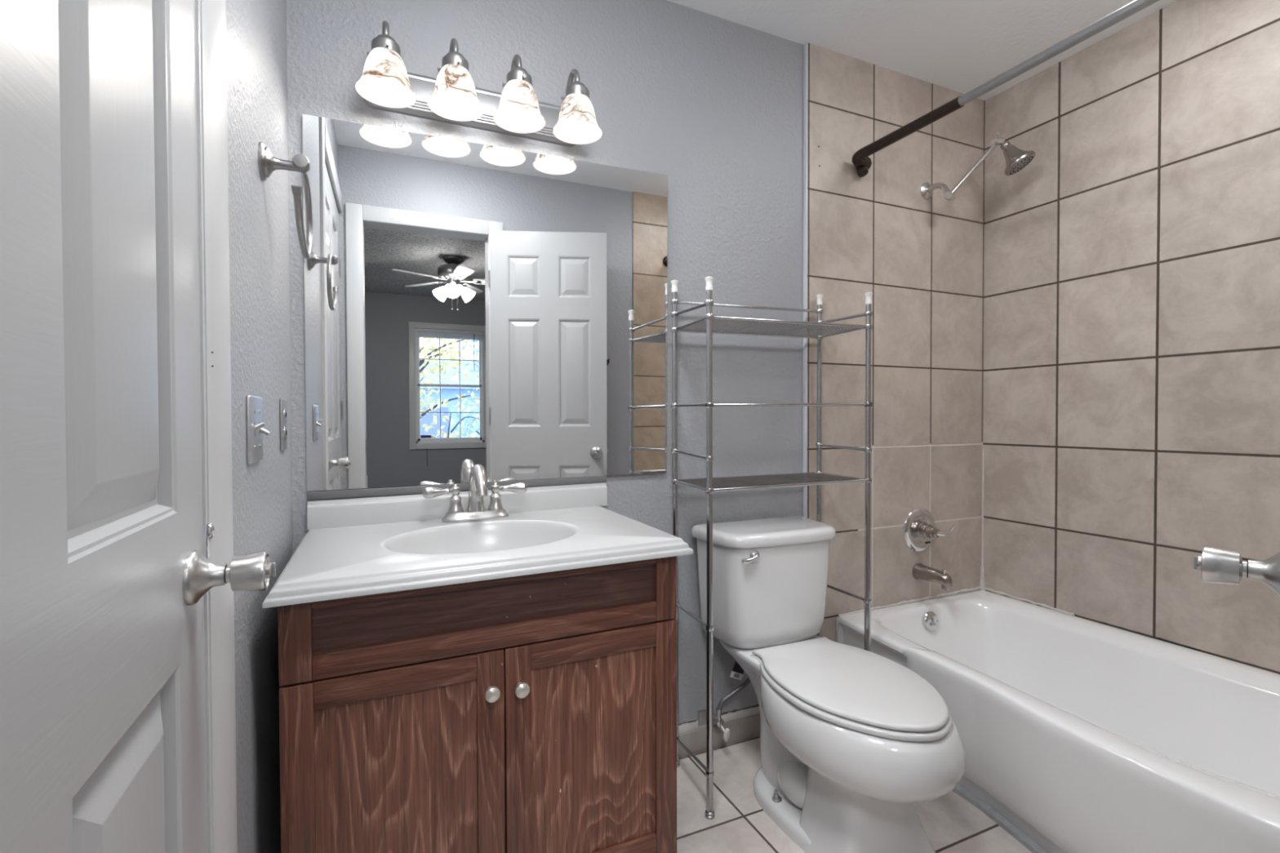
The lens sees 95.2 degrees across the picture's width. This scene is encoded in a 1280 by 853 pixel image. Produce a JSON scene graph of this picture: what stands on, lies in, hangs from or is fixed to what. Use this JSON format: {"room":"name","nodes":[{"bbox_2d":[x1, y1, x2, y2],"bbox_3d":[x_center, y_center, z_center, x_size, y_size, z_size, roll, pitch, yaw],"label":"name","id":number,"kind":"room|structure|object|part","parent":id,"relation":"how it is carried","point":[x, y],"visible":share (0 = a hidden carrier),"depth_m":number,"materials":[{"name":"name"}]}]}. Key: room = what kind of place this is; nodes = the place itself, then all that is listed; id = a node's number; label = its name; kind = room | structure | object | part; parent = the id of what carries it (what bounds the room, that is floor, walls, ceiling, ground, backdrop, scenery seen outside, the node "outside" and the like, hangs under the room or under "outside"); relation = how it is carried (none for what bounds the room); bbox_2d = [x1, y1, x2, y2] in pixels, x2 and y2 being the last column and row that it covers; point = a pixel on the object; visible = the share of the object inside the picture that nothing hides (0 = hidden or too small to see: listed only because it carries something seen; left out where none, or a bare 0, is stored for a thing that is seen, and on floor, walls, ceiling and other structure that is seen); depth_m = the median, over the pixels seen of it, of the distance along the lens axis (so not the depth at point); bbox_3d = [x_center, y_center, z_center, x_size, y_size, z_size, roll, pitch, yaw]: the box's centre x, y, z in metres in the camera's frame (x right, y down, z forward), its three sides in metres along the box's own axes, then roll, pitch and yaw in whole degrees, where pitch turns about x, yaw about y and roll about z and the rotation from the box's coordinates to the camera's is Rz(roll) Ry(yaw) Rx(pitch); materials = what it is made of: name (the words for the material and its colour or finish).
{"room":"bathroom","nodes":[
{"label":"bathroom","id":0,"kind":"room"},
{"bbox_2d":[226,0,293,852],"bbox_3d":[-0.586,-0.108,0.707,0.100,2.442,1.565,-1,1,-24],"label":"wall","id":1,"kind":"structure","parent":0,"point":[256,29],"depth_m":1.05,"materials":[{"name":"grey paint"}]},
{"bbox_2d":[0,0,275,852],"bbox_3d":[-0.350,0.052,0.366,0.117,2.077,0.766,-1,1,-24],"label":"door","id":2,"kind":"structure","parent":1,"relation":"in","point":[105,575],"depth_m":0.45,"materials":[{"name":"grey"}]},
{"bbox_3d":[-0.447,-0.241,0.500,0.014,0.666,0.239,-1,1,-24],"label":"panel","id":3,"kind":"part","parent":2,"relation":"part of","materials":[{"name":"grey"}]},
{"bbox_3d":[-0.444,0.585,0.513,0.014,0.662,0.239,-1,1,-24],"label":"panel","id":4,"kind":"part","parent":2,"relation":"part of","materials":[{"name":"grey"}]},
{"bbox_3d":[-0.491,0.170,0.665,0.034,0.060,0.060,-1,1,-24],"label":"knob","id":5,"kind":"part","parent":2,"relation":"part of","materials":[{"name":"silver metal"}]},
{"bbox_2d":[195,0,237,852],"bbox_3d":[-0.386,0.008,0.405,0.016,2.180,0.844,-1,1,-24],"label":"trim","id":6,"kind":"structure","parent":1,"relation":"attached to","point":[211,15],"depth_m":0.73,"materials":[{"name":"white wood"}]},
{"bbox_3d":[-0.528,0.143,0.718,0.008,0.050,0.018,-1,1,-24],"label":"strike plate","id":7,"kind":"part","parent":6,"relation":"part of","materials":[{"name":"silver metal"}]},
{"bbox_2d":[245,395,270,463],"bbox_3d":[-0.650,0.004,1.001,0.022,0.112,0.116,-1,1,-24],"label":"light switch","id":8,"kind":"object","parent":1,"relation":"attached to","point":[254,405],"visible":1,"depth_m":0.98,"materials":[{"name":"metal"}]},
{"bbox_2d":[279,398,287,450],"bbox_3d":[-0.793,-0.005,1.301,0.009,0.114,0.070,-1,1,-24],"label":"wall outlet","id":9,"kind":"object","parent":1,"relation":"attached to","point":[282,402],"visible":1,"depth_m":1.28,"materials":[{"name":"grey metal"}]},
{"bbox_2d":[284,408,286,422],"bbox_3d":[-0.791,-0.025,1.302,0.003,0.033,0.033,-1,1,-24],"label":"receptacle","id":10,"kind":"object","parent":9,"relation":"attached to","point":[285,409],"depth_m":1.29,"materials":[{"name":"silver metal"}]},
{"bbox_2d":[284,426,287,440],"bbox_3d":[-0.790,0.015,1.303,0.003,0.033,0.033,-1,1,-24],"label":"receptacle","id":11,"kind":"object","parent":9,"relation":"attached to","point":[285,427],"depth_m":1.30,"materials":[{"name":"silver plastic"}]},
{"bbox_2d":[257,141,312,258],"bbox_3d":[-0.680,-0.434,1.129,0.080,0.192,0.231,-1,1,-24],"label":"towel ring","id":12,"kind":"object","parent":1,"relation":"attached to","point":[268,163],"visible":1,"depth_m":1.10,"materials":[{"name":"silver metal"}]},
{"bbox_3d":[-0.646,-0.502,1.115,0.029,0.030,0.031,-1,1,-24],"label":"knob","id":13,"kind":"part","parent":12,"relation":"part of","materials":[{"name":"grey metal"}]},
{"bbox_2d":[286,0,803,724],"bbox_3d":[0.269,-0.130,2.004,2.724,2.442,0.100,-1,1,-24],"label":"wall","id":14,"kind":"structure","parent":0,"point":[711,104],"depth_m":1.89,"materials":[{"name":"grey paint"}]},
{"bbox_2d":[306,482,607,529],"bbox_3d":[-0.464,0.212,1.612,0.792,0.080,0.020,-1,1,-24],"label":"backsplash","id":15,"kind":"structure","parent":14,"relation":"attached to","point":[357,511],"depth_m":1.55,"materials":[{"name":"stone"}]},
{"bbox_2d":[355,21,602,146],"bbox_3d":[-0.403,-0.893,1.528,0.615,0.197,0.198,-1,1,-24],"label":"vanity light","id":16,"kind":"object","parent":14,"relation":"attached to","point":[384,84],"visible":1,"depth_m":1.51,"materials":[{"name":"white glass"}]},
{"bbox_3d":[-0.631,-0.933,1.451,0.032,0.113,0.125,-1,1,-24],"label":"arm","id":17,"kind":"part","parent":16,"relation":"part of","materials":[{"name":"grey metal"}]},
{"bbox_3d":[-0.609,-0.850,1.402,0.135,0.104,0.135,-1,1,-24],"label":"lamp shade","id":18,"kind":"part","parent":16,"relation":"part of","materials":[{"name":"white glass"}]},
{"bbox_3d":[-0.609,-0.836,1.402,0.057,0.087,0.057,-1,1,-24],"label":"bulb","id":19,"kind":"part","parent":16,"relation":"part of","materials":[{"name":"white glass"}]},
{"bbox_3d":[-0.486,-0.934,1.516,0.032,0.113,0.125,-1,1,-24],"label":"arm","id":20,"kind":"part","parent":16,"relation":"part of","materials":[{"name":"grey metal"}]},
{"bbox_3d":[-0.463,-0.852,1.467,0.135,0.104,0.135,-1,1,-24],"label":"lamp shade","id":21,"kind":"part","parent":16,"relation":"part of","materials":[{"name":"white glass"}]},
{"bbox_3d":[-0.463,-0.837,1.468,0.057,0.087,0.057,-1,1,-24],"label":"bulb","id":22,"kind":"part","parent":16,"relation":"part of","materials":[{"name":"white glass"}]},
{"bbox_3d":[-0.444,-0.878,1.606,0.574,0.110,0.022,-1,1,-24],"label":"plate","id":23,"kind":"part","parent":16,"relation":"part of","materials":[{"name":"grey metal"}]},
{"bbox_3d":[-0.339,-0.936,1.582,0.032,0.113,0.125,-1,1,-24],"label":"arm","id":24,"kind":"part","parent":16,"relation":"part of","materials":[{"name":"grey metal"}]},
{"bbox_3d":[-0.317,-0.853,1.533,0.135,0.104,0.135,-1,1,-24],"label":"lamp shade","id":25,"kind":"part","parent":16,"relation":"part of","materials":[{"name":"white glass"}]},
{"bbox_3d":[-0.317,-0.838,1.533,0.057,0.087,0.057,-1,1,-24],"label":"bulb","id":26,"kind":"part","parent":16,"relation":"part of","materials":[{"name":"white glass"}]},
{"bbox_3d":[-0.194,-0.937,1.647,0.032,0.113,0.125,-1,1,-24],"label":"arm","id":27,"kind":"part","parent":16,"relation":"part of","materials":[{"name":"grey metal"}]},
{"bbox_3d":[-0.171,-0.855,1.599,0.135,0.104,0.135,-1,1,-24],"label":"lamp shade","id":28,"kind":"part","parent":16,"relation":"part of","materials":[{"name":"white glass"}]},
{"bbox_3d":[-0.171,-0.840,1.599,0.057,0.087,0.057,-1,1,-24],"label":"bulb","id":29,"kind":"part","parent":16,"relation":"part of","materials":[{"name":"white glass"}]},
{"bbox_2d":[302,114,667,500],"bbox_3d":[-0.372,-0.304,1.649,1.002,0.964,0.018,-1,1,-24],"label":"wall mirror","id":30,"kind":"object","parent":14,"relation":"attached to","point":[503,311],"visible":0.91,"depth_m":1.61,"materials":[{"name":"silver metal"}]},
{"bbox_2d":[697,706,729,741],"bbox_3d":[0.250,0.966,1.916,0.110,0.094,0.050,0,1,35],"label":"water supply valve","id":31,"kind":"object","parent":14,"relation":"attached to","point":[718,721],"visible":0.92,"depth_m":1.90,"materials":[{"name":"metal"}]},
{"bbox_3d":[0.217,0.963,1.938,0.055,0.050,0.007,-1,1,-24],"label":"wall plate","id":32,"kind":"part","parent":31,"relation":"part of","materials":[{"name":"metal"}]},
{"bbox_3d":[0.276,0.991,1.885,0.021,0.045,0.036,-1,1,-24],"label":"handle","id":33,"kind":"part","parent":31,"relation":"part of","materials":[{"name":"white plastic"}]},
{"bbox_2d":[716,677,750,710],"bbox_3d":[0.321,0.801,1.902,0.132,0.248,0.066,-1,1,-24],"label":"supply hose","id":34,"kind":"object","parent":31,"relation":"attached to","point":[747,682],"visible":0.3,"depth_m":1.91,"materials":[{"name":"silver metal"}]},
{"bbox_2d":[729,660,743,679],"bbox_3d":[0.318,0.779,1.879,0.066,0.075,0.006,-1,1,-24],"label":"tag","id":35,"kind":"object","parent":34,"relation":"hanging from","point":[737,672],"visible":0.81,"depth_m":1.87,"materials":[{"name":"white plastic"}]},
{"bbox_2d":[678,713,759,758],"bbox_3d":[0.234,1.035,1.944,0.790,0.075,0.010,-1,1,-24],"label":"baseboard","id":36,"kind":"structure","parent":14,"relation":"attached to","point":[747,727],"depth_m":1.96,"materials":[{"name":"tile"}]},
{"bbox_2d":[678,704,759,733],"bbox_3d":[0.233,0.983,1.947,0.790,0.029,0.004,-1,1,-24],"label":"trim","id":37,"kind":"structure","parent":14,"relation":"attached to","point":[685,727],"depth_m":1.98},
{"bbox_2d":[802,42,807,517],"bbox_3d":[0.589,-0.192,2.083,0.006,2.322,0.016,-1,1,-24],"label":"trim","id":38,"kind":"structure","parent":14,"relation":"attached to","point":[805,46],"depth_m":2.07,"materials":[{"name":"paint"}]},
{"bbox_2d":[807,42,985,641],"bbox_3d":[1.018,-0.146,2.277,0.934,2.422,0.015,-1,1,-24],"label":"wall tile","id":39,"kind":"structure","parent":14,"relation":"attached to","point":[921,260],"depth_m":2.25,"materials":[{"name":"beige tile"}]},
{"bbox_2d":[902,507,955,551],"bbox_3d":[1.132,0.410,2.276,0.185,0.174,0.096,-1,1,-24],"label":"shower valve","id":40,"kind":"object","parent":39,"relation":"attached to","point":[920,530],"visible":1,"depth_m":2.29,"materials":[{"name":"silver metal"}]},
{"bbox_3d":[1.185,0.402,2.259,0.101,0.039,0.025,0,1,-16],"label":"lever","id":41,"kind":"part","parent":40,"relation":"part of","materials":[{"name":"silver metal"}]},
{"bbox_2d":[912,563,952,591],"bbox_3d":[1.131,0.577,2.252,0.062,0.077,0.144,-1,1,-24],"label":"tub spout","id":42,"kind":"object","parent":39,"relation":"attached to","point":[922,571],"visible":1,"depth_m":2.23,"materials":[{"name":"silver metal"}]},
{"bbox_2d":[920,132,1035,200],"bbox_3d":[1.280,-0.983,2.219,0.388,0.254,0.128,0,1,17],"label":"shower fixture","id":43,"kind":"object","parent":39,"relation":"attached to","point":[1016,159],"visible":1,"depth_m":2.20,"materials":[{"name":"silver metal"}]},
{"bbox_3d":[1.155,-0.907,2.256,0.030,0.078,0.112,-1,1,-24],"label":"wall arm","id":44,"kind":"part","parent":43,"relation":"part of","materials":[{"name":"silver metal"}]},
{"bbox_3d":[1.261,-0.974,2.210,0.198,0.217,0.015,0,1,-2],"label":"extension arm","id":45,"kind":"part","parent":43,"relation":"part of","materials":[{"name":"silver metal"}]},
{"bbox_2d":[835,448,1075,642],"bbox_3d":[1.160,0.582,2.151,0.812,0.970,0.372,-1,1,-24],"label":"trim","id":46,"kind":"structure","parent":14,"relation":"attached to","point":[982,584],"depth_m":2.38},
{"bbox_2d":[676,736,1032,852],"bbox_3d":[0.616,1.132,1.260,2.724,0.100,1.775,-1,1,-24],"label":"floor","id":47,"kind":"structure","parent":0,"point":[951,824],"depth_m":1.60,"materials":[{"name":"tile"}]},
{"bbox_2d":[277,555,676,852],"bbox_3d":[-0.363,0.683,1.361,0.750,0.801,0.566,-1,1,-24],"label":"vanity cabinet","id":48,"kind":"object","parent":47,"relation":"on","point":[534,713],"visible":0.89,"depth_m":1.12,"materials":[{"name":"brown wood"}]},
{"bbox_3d":[-0.436,0.459,1.060,0.272,0.051,0.019,-1,1,-24],"label":"rail","id":49,"kind":"part","parent":48,"relation":"part of","materials":[{"name":"brown wood"}]},
{"bbox_3d":[-0.437,0.705,1.067,0.280,0.454,0.008,-1,1,-24],"label":"door","id":50,"kind":"part","parent":48,"relation":"part of","materials":[{"name":"brown wood"}]},
{"bbox_2d":[262,482,693,608],"bbox_3d":[-0.358,0.274,1.364,0.804,0.197,0.560,-1,1,-24],"label":"sink","id":51,"kind":"object","parent":48,"relation":"in","point":[357,546],"visible":0.81,"depth_m":1.32,"materials":[{"name":"ceramic"}]},
{"bbox_2d":[422,464,527,521],"bbox_3d":[-0.422,0.173,1.523,0.271,0.148,0.146,-1,1,-24],"label":"faucet","id":52,"kind":"object","parent":51,"relation":"on","point":[477,483],"visible":1,"depth_m":1.53,"materials":[{"name":"silver metal"}]},
{"bbox_3d":[-0.526,0.170,1.514,0.075,0.030,0.030,-1,1,-43],"label":"lever","id":53,"kind":"part","parent":52,"relation":"part of","materials":[{"name":"silver metal"}]},
{"bbox_3d":[-0.486,0.191,1.541,0.042,0.076,0.042,-1,1,-24],"label":"handle","id":54,"kind":"part","parent":52,"relation":"part of","materials":[{"name":"silver metal"}]},
{"bbox_3d":[-0.439,0.235,1.563,0.174,0.022,0.062,-1,1,-24],"label":"plate","id":55,"kind":"part","parent":52,"relation":"part of","materials":[{"name":"silver metal"}]},
{"bbox_3d":[-0.421,0.164,1.521,0.047,0.131,0.136,-1,1,-24],"label":"spout","id":56,"kind":"part","parent":52,"relation":"part of","materials":[{"name":"silver metal"}]},
{"bbox_3d":[-0.391,0.190,1.583,0.042,0.076,0.042,-1,1,-24],"label":"handle","id":57,"kind":"part","parent":52,"relation":"part of","materials":[{"name":"silver metal"}]},
{"bbox_3d":[-0.346,0.168,1.595,0.075,0.030,0.030,0,1,-5],"label":"lever","id":58,"kind":"part","parent":52,"relation":"part of","materials":[{"name":"silver metal"}]},
{"bbox_3d":[-0.265,0.297,1.135,0.652,0.022,0.019,-1,1,-24],"label":"rail","id":59,"kind":"part","parent":48,"relation":"part of","materials":[{"name":"brown wood"}]},
{"bbox_3d":[-0.265,0.406,1.137,0.652,0.049,0.019,-1,1,-24],"label":"rail","id":60,"kind":"part","parent":48,"relation":"part of","materials":[{"name":"brown wood"}]},
{"bbox_3d":[-0.280,0.503,1.103,0.029,0.029,0.032,-1,1,-24],"label":"knob","id":61,"kind":"part","parent":48,"relation":"part of","materials":[{"name":"grey metal"}]},
{"bbox_3d":[-0.229,0.505,1.127,0.029,0.029,0.032,-1,1,-24],"label":"knob","id":62,"kind":"part","parent":48,"relation":"part of","materials":[{"name":"grey metal"}]},
{"bbox_3d":[-0.094,0.682,1.221,0.281,0.421,0.008,-1,1,-24],"label":"door","id":63,"kind":"part","parent":48,"relation":"part of","materials":[{"name":"brown wood"}]},
{"bbox_3d":[-0.093,0.452,1.214,0.273,0.052,0.019,-1,1,-24],"label":"rail","id":64,"kind":"part","parent":48,"relation":"part of","materials":[{"name":"brown wood"}]},
{"bbox_3d":[-0.092,0.933,1.222,0.273,0.091,0.019,-1,1,-24],"label":"rail","id":65,"kind":"part","parent":48,"relation":"part of","materials":[{"name":"brown wood"}]},
{"bbox_2d":[671,276,872,819],"bbox_3d":[0.414,0.305,1.840,0.629,1.536,0.278,-1,1,-24],"label":"storage rack","id":66,"kind":"object","parent":47,"relation":"on","point":[709,484],"visible":0.84,"depth_m":1.82,"materials":[{"name":"silver metal"}]},
{"bbox_3d":[0.111,0.319,1.842,0.019,1.487,0.019,-1,1,-24],"label":"post","id":67,"kind":"part","parent":66,"relation":"part of","materials":[{"name":"silver metal"}]},
{"bbox_3d":[0.149,-0.343,1.712,0.024,0.025,0.276,0,1,-19],"label":"rail","id":68,"kind":"part","parent":66,"relation":"part of","materials":[{"name":"silver metal"}]},
{"bbox_3d":[0.150,0.082,1.718,0.024,0.022,0.276,0,1,-19],"label":"rail","id":69,"kind":"part","parent":66,"relation":"part of","materials":[{"name":"silver metal"}]},
{"bbox_3d":[0.150,-0.062,1.716,0.024,0.017,0.276,0,1,-19],"label":"rail","id":70,"kind":"part","parent":66,"relation":"part of","materials":[{"name":"silver metal"}]},
{"bbox_3d":[0.153,0.971,1.732,0.024,0.047,0.276,0,1,-19],"label":"rail","id":71,"kind":"part","parent":66,"relation":"part of","materials":[{"name":"silver metal"}]},
{"bbox_3d":[0.152,0.556,1.726,0.024,0.024,0.276,0,1,-19],"label":"rail","id":72,"kind":"part","parent":66,"relation":"part of","materials":[{"name":"silver metal"}]},
{"bbox_3d":[0.191,0.346,1.603,0.019,1.440,0.019,-1,1,-24],"label":"post","id":73,"kind":"part","parent":66,"relation":"part of","materials":[{"name":"silver metal"}]},
{"bbox_3d":[0.372,-0.398,1.949,0.600,0.026,0.024,-1,1,-24],"label":"rail","id":74,"kind":"part","parent":66,"relation":"part of","materials":[{"name":"silver metal"}]},
{"bbox_3d":[0.414,0.171,1.838,0.625,0.015,0.275,-1,1,-24],"label":"shelf frame","id":75,"kind":"part","parent":66,"relation":"part of","materials":[{"name":"silver metal"}]},
{"bbox_3d":[0.412,-0.307,1.831,0.625,0.023,0.275,-1,1,-24],"label":"shelf frame","id":76,"kind":"part","parent":66,"relation":"part of","materials":[{"name":"silver metal"}]},
{"bbox_3d":[0.453,-0.064,1.715,0.600,0.020,0.024,-1,1,-24],"label":"rail","id":77,"kind":"part","parent":66,"relation":"part of","materials":[{"name":"silver metal"}]},
{"bbox_3d":[0.637,0.312,2.078,0.019,1.491,0.019,-1,1,-24],"label":"post","id":78,"kind":"part","parent":66,"relation":"part of","materials":[{"name":"silver metal"}]},
{"bbox_3d":[0.676,0.069,1.955,0.024,0.019,0.276,0,1,-19],"label":"rail","id":79,"kind":"part","parent":66,"relation":"part of","materials":[{"name":"silver metal"}]},
{"bbox_3d":[0.675,-0.359,1.948,0.024,0.024,0.276,0,1,-19],"label":"rail","id":80,"kind":"part","parent":66,"relation":"part of","materials":[{"name":"silver metal"}]},
{"bbox_3d":[0.678,0.553,1.962,0.024,0.024,0.276,0,1,-19],"label":"rail","id":81,"kind":"part","parent":66,"relation":"part of","materials":[{"name":"silver metal"}]},
{"bbox_3d":[0.717,0.337,1.839,0.019,1.447,0.019,-1,1,-24],"label":"post","id":82,"kind":"part","parent":66,"relation":"part of","materials":[{"name":"silver metal"}]},
{"bbox_2d":[691,515,965,852],"bbox_3d":[0.517,0.698,1.623,0.444,0.758,0.774,-1,1,-23],"label":"toilet","id":83,"kind":"object","parent":47,"relation":"on","point":[851,738],"visible":1,"depth_m":1.51,"materials":[{"name":"ceramic"}]},
{"bbox_3d":[0.322,0.388,1.707,0.054,0.024,0.017,-1,1,-26],"label":"arm","id":84,"kind":"part","parent":83,"relation":"part of","materials":[{"name":"silver metal"}]},
{"bbox_3d":[0.341,0.382,1.725,0.034,0.034,0.013,-1,1,-23],"label":"flush lever","id":85,"kind":"part","parent":83,"relation":"part of","materials":[{"name":"silver metal"}]},
{"bbox_3d":[0.411,0.513,1.869,0.416,0.324,0.221,-1,1,-23],"label":"tank","id":86,"kind":"part","parent":83,"relation":"part of","materials":[{"name":"ceramic"}]},
{"bbox_3d":[0.412,0.335,1.864,0.444,0.040,0.239,-1,1,-23],"label":"tank lid","id":87,"kind":"part","parent":83,"relation":"part of","materials":[{"name":"ceramic"}]},
{"bbox_3d":[0.556,0.663,1.532,0.377,0.017,0.520,-1,1,-23],"label":"seat lid","id":88,"kind":"part","parent":83,"relation":"part of","materials":[{"name":"plastic"}]},
{"bbox_3d":[0.556,0.682,1.532,0.390,0.016,0.531,-1,1,-23],"label":"seat","id":89,"kind":"part","parent":83,"relation":"part of","materials":[{"name":"plastic"}]},
{"bbox_2d":[836,590,1279,852],"bbox_3d":[1.361,0.884,1.593,0.886,0.381,1.540,-1,1,-24],"label":"bathtub","id":90,"kind":"object","parent":47,"relation":"on","point":[1078,735],"visible":0.93,"depth_m":1.63,"materials":[{"name":"ceramic"}]},
{"bbox_3d":[1.113,0.744,2.233,0.072,0.071,0.028,-1,1,-24],"label":"overflow plate","id":91,"kind":"part","parent":90,"relation":"part of","materials":[{"name":"silver metal"}]},
{"bbox_2d":[666,0,1177,101],"bbox_3d":[0.609,-1.390,1.221,2.724,0.100,1.775,-1,1,-24],"label":"ceiling","id":92,"kind":"structure","parent":0,"point":[959,46],"depth_m":1.98,"materials":[{"name":"paint"}]},
{"bbox_2d":[982,0,1279,674],"bbox_3d":[1.807,-0.131,1.783,0.100,2.442,1.565,-1,1,-24],"label":"wall","id":93,"kind":"structure","parent":0,"point":[1131,391],"depth_m":1.94,"materials":[{"name":"tile"}]},
{"bbox_2d":[1098,621,1200,651],"bbox_3d":[1.686,0.696,1.946,0.009,0.010,0.280,-1,1,-24],"label":"trim","id":94,"kind":"structure","parent":93,"relation":"attached to","point":[1104,623],"depth_m":1.93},
{"bbox_3d":[0.954,-0.108,0.481,2.724,2.442,0.110,-1,1,-24],"label":"wall","id":95,"kind":"structure","parent":0,"visible":0},
{"bbox_2d":[1193,545,1279,596],"bbox_3d":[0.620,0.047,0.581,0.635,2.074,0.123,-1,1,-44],"label":"door knob","id":96,"kind":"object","parent":95,"relation":"in","point":[1215,565],"depth_m":0.76,"materials":[{"name":"grey metal"}]},
{"bbox_3d":[0.808,0.187,0.751,0.065,0.065,0.036,-1,1,-44],"label":"knob","id":97,"kind":"part","parent":96,"relation":"part of","materials":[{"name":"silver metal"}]},
{"bbox_3d":[1.637,-0.126,0.853,0.972,2.422,0.008,-1,1,-24],"label":"wall tile","id":98,"kind":"structure","parent":95,"relation":"attached to","visible":0},
{"bbox_2d":[851,0,1159,177],"bbox_3d":[1.086,-0.948,1.444,0.106,0.083,1.545,-1,1,-22],"label":"shower curtain rod","id":99,"kind":"object","parent":98,"relation":"attached to","point":[860,159],"visible":1,"depth_m":1.65,"materials":[{"name":"metal"}]},
{"bbox_3d":[0.815,-0.933,2.139,0.040,0.032,0.040,-1,1,-24],"label":"clamp knob","id":100,"kind":"part","parent":99,"relation":"part of","materials":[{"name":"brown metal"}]}
]}

